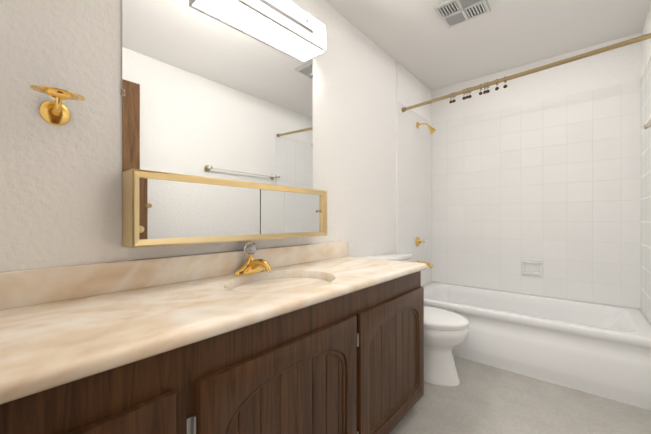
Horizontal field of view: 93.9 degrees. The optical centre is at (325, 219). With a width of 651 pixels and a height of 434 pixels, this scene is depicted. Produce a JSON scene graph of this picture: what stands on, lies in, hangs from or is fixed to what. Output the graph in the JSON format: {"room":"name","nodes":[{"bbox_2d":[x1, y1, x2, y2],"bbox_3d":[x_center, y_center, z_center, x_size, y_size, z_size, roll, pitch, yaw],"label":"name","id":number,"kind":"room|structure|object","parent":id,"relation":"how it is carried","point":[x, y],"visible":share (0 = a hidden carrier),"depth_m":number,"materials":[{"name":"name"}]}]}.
{"room":"bathroom","nodes":[
{"label":"bathroom","id":0,"kind":"room"},
{"bbox_2d":[0,0,431,271],"bbox_3d":[-0.220,-0.155,1.673,0.132,2.350,4.160,0,0,40],"label":"wall","id":1,"kind":"structure","parent":0,"point":[60,195],"depth_m":0.99,"materials":[{"name":"white paint"}]},
{"bbox_2d":[30,85,85,125],"bbox_3d":[-0.765,-0.320,0.870,0.091,0.081,0.120,0,0,40],"label":"toothbrush holder","id":2,"kind":"object","parent":1,"relation":"attached to","point":[56,112],"visible":0.98,"depth_m":0.88,"materials":[{"name":"gold metal"}]},
{"bbox_2d":[121,0,312,188],"bbox_3d":[-0.382,-0.615,1.391,0.007,0.946,0.958,0,0,40],"label":"wall mirror","id":3,"kind":"object","parent":1,"relation":"attached to","point":[212,89],"visible":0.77,"depth_m":1.28,"materials":[{"name":"clear glass"}]},
{"bbox_2d":[122,169,326,247],"bbox_3d":[-0.339,-0.036,1.368,0.100,0.252,0.970,0,0,40],"label":"medicine cabinet mirror","id":4,"kind":"object","parent":1,"relation":"attached to","point":[163,209],"visible":1,"depth_m":1.19,"materials":[{"name":"gold metal"}]},
{"bbox_2d":[214,0,326,57],"bbox_3d":[-0.251,-1.001,1.467,0.102,0.181,0.700,0,0,40],"label":"sconce","id":5,"kind":"object","parent":1,"relation":"attached to","point":[291,21],"visible":1,"depth_m":1.50,"materials":[{"name":"white plastic"}]},
{"bbox_2d":[397,101,431,284],"bbox_3d":[0.848,-0.178,2.835,0.006,1.628,0.754,0,0,40],"label":"wall tile","id":6,"kind":"structure","parent":1,"relation":"attached to","point":[414,182],"depth_m":2.79,"materials":[{"name":"white tile"}]},
{"bbox_2d":[416,237,432,267],"bbox_3d":[0.919,0.302,2.799,0.148,0.285,0.092,0,0,40],"label":"tub faucet","id":7,"kind":"object","parent":6,"relation":"attached to","point":[419,242],"visible":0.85,"depth_m":2.81,"materials":[{"name":"gold metal"}]},
{"bbox_2d":[416,122,435,133],"bbox_3d":[0.928,-0.847,2.792,0.170,0.134,0.060,0,0,40],"label":"shower head","id":8,"kind":"object","parent":6,"relation":"attached to","point":[432,130],"visible":1,"depth_m":2.77},
{"bbox_2d":[402,33,650,111],"bbox_3d":[1.207,-0.936,2.097,1.495,0.086,0.040,-2,-1,43],"label":"shower rod","id":9,"kind":"object","parent":6,"relation":"attached to","point":[576,57],"visible":1,"depth_m":1.98,"materials":[{"name":"gold metal"}]},
{"bbox_2d":[325,0,650,90],"bbox_3d":[0.403,-1.360,1.149,1.760,0.060,4.160,0,0,40],"label":"ceiling","id":10,"kind":"structure","parent":0,"point":[424,44],"depth_m":2.15,"materials":[{"name":"white paint"}]},
{"bbox_2d":[433,0,490,28],"bbox_3d":[0.859,-1.321,1.909,0.270,0.018,0.270,0,0,40],"label":"fan","id":11,"kind":"object","parent":10,"relation":"attached to","point":[451,13],"visible":1,"depth_m":1.91,"materials":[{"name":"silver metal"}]},
{"bbox_2d":[389,356,650,433],"bbox_3d":[0.403,1.050,1.148,1.760,0.060,4.160,0,0,40],"label":"floor","id":12,"kind":"structure","parent":0,"point":[480,398],"depth_m":1.63,"materials":[{"name":"tile"}]},
{"bbox_2d":[0,271,423,433],"bbox_3d":[-0.199,0.648,1.193,0.540,0.744,1.646,0,0,40],"label":"bathroom vanity","id":13,"kind":"object","parent":12,"relation":"on","point":[351,363],"visible":1,"depth_m":0.86,"materials":[{"name":"brown wood"}]},
{"bbox_2d":[0,241,426,404],"bbox_3d":[-0.191,0.265,1.198,0.548,0.250,1.668,0,0,40],"label":"countertop","id":14,"kind":"structure","parent":13,"relation":"on","point":[61,325],"depth_m":0.86,"materials":[{"name":"stone"}]},
{"bbox_2d":[235,242,270,274],"bbox_3d":[-0.296,0.170,1.331,0.169,0.139,0.156,0,0,40],"label":"faucet","id":15,"kind":"object","parent":14,"relation":"on","point":[251,264],"visible":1,"depth_m":1.34,"materials":[{"name":"gold metal"}]},
{"bbox_2d":[364,252,468,385],"bbox_3d":[0.619,0.641,2.064,0.660,0.758,0.490,0,0,40],"label":"toilet","id":16,"kind":"object","parent":12,"relation":"on","point":[446,332],"visible":0.46,"depth_m":1.88,"materials":[{"name":"white ceramic"}]},
{"bbox_2d":[421,282,650,410],"bbox_3d":[1.423,0.828,2.351,1.495,0.385,0.754,0,0,40],"label":"bathtub","id":17,"kind":"object","parent":12,"relation":"on","point":[601,350],"visible":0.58,"depth_m":1.96,"materials":[{"name":"white ceramic"}]},
{"bbox_2d":[432,33,641,122],"bbox_3d":[1.704,-0.155,2.694,1.520,2.350,0.120,0,0,40],"label":"wall","id":18,"kind":"structure","parent":0,"point":[620,65],"depth_m":2.50,"materials":[{"name":"white paint"}]},
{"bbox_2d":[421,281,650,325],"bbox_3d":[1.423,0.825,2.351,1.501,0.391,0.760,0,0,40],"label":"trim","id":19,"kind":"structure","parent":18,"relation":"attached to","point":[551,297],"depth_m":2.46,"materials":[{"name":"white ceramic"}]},
{"bbox_2d":[432,80,640,307],"bbox_3d":[1.668,-0.178,2.642,1.508,1.628,0.006,0,0,40],"label":"wall tile","id":20,"kind":"structure","parent":18,"relation":"attached to","point":[554,184],"depth_m":2.51,"materials":[{"name":"white tile"}]},
{"bbox_2d":[521,258,541,276],"bbox_3d":[1.734,0.403,2.556,0.147,0.147,0.040,0,0,40],"label":"soap dish","id":21,"kind":"object","parent":20,"relation":"attached to","point":[531,267],"visible":1,"depth_m":2.56,"materials":[{"name":"white ceramic"}]},
{"bbox_2d":[642,5,650,74],"bbox_3d":[1.030,-0.155,0.621,0.120,2.350,4.160,0,0,40],"label":"wall","id":22,"kind":"structure","parent":0,"point":[646,49],"depth_m":2.00,"materials":[{"name":"white paint"}]},
{"bbox_2d":[641,56,650,322],"bbox_3d":[1.991,0.014,1.860,0.006,2.013,0.774,0,0,40],"label":"wall tile","id":23,"kind":"structure","parent":22,"relation":"attached to","point":[646,198],"depth_m":1.96,"materials":[{"name":"white tile"}]},
{"bbox_2d":[643,116,650,128],"bbox_3d":[1.423,-0.485,1.244,0.082,0.061,0.906,0,0,40],"label":"towel bar","id":24,"kind":"object","parent":22,"relation":"attached to","point":[647,124],"visible":1,"depth_m":1.52,"materials":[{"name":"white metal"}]}
]}

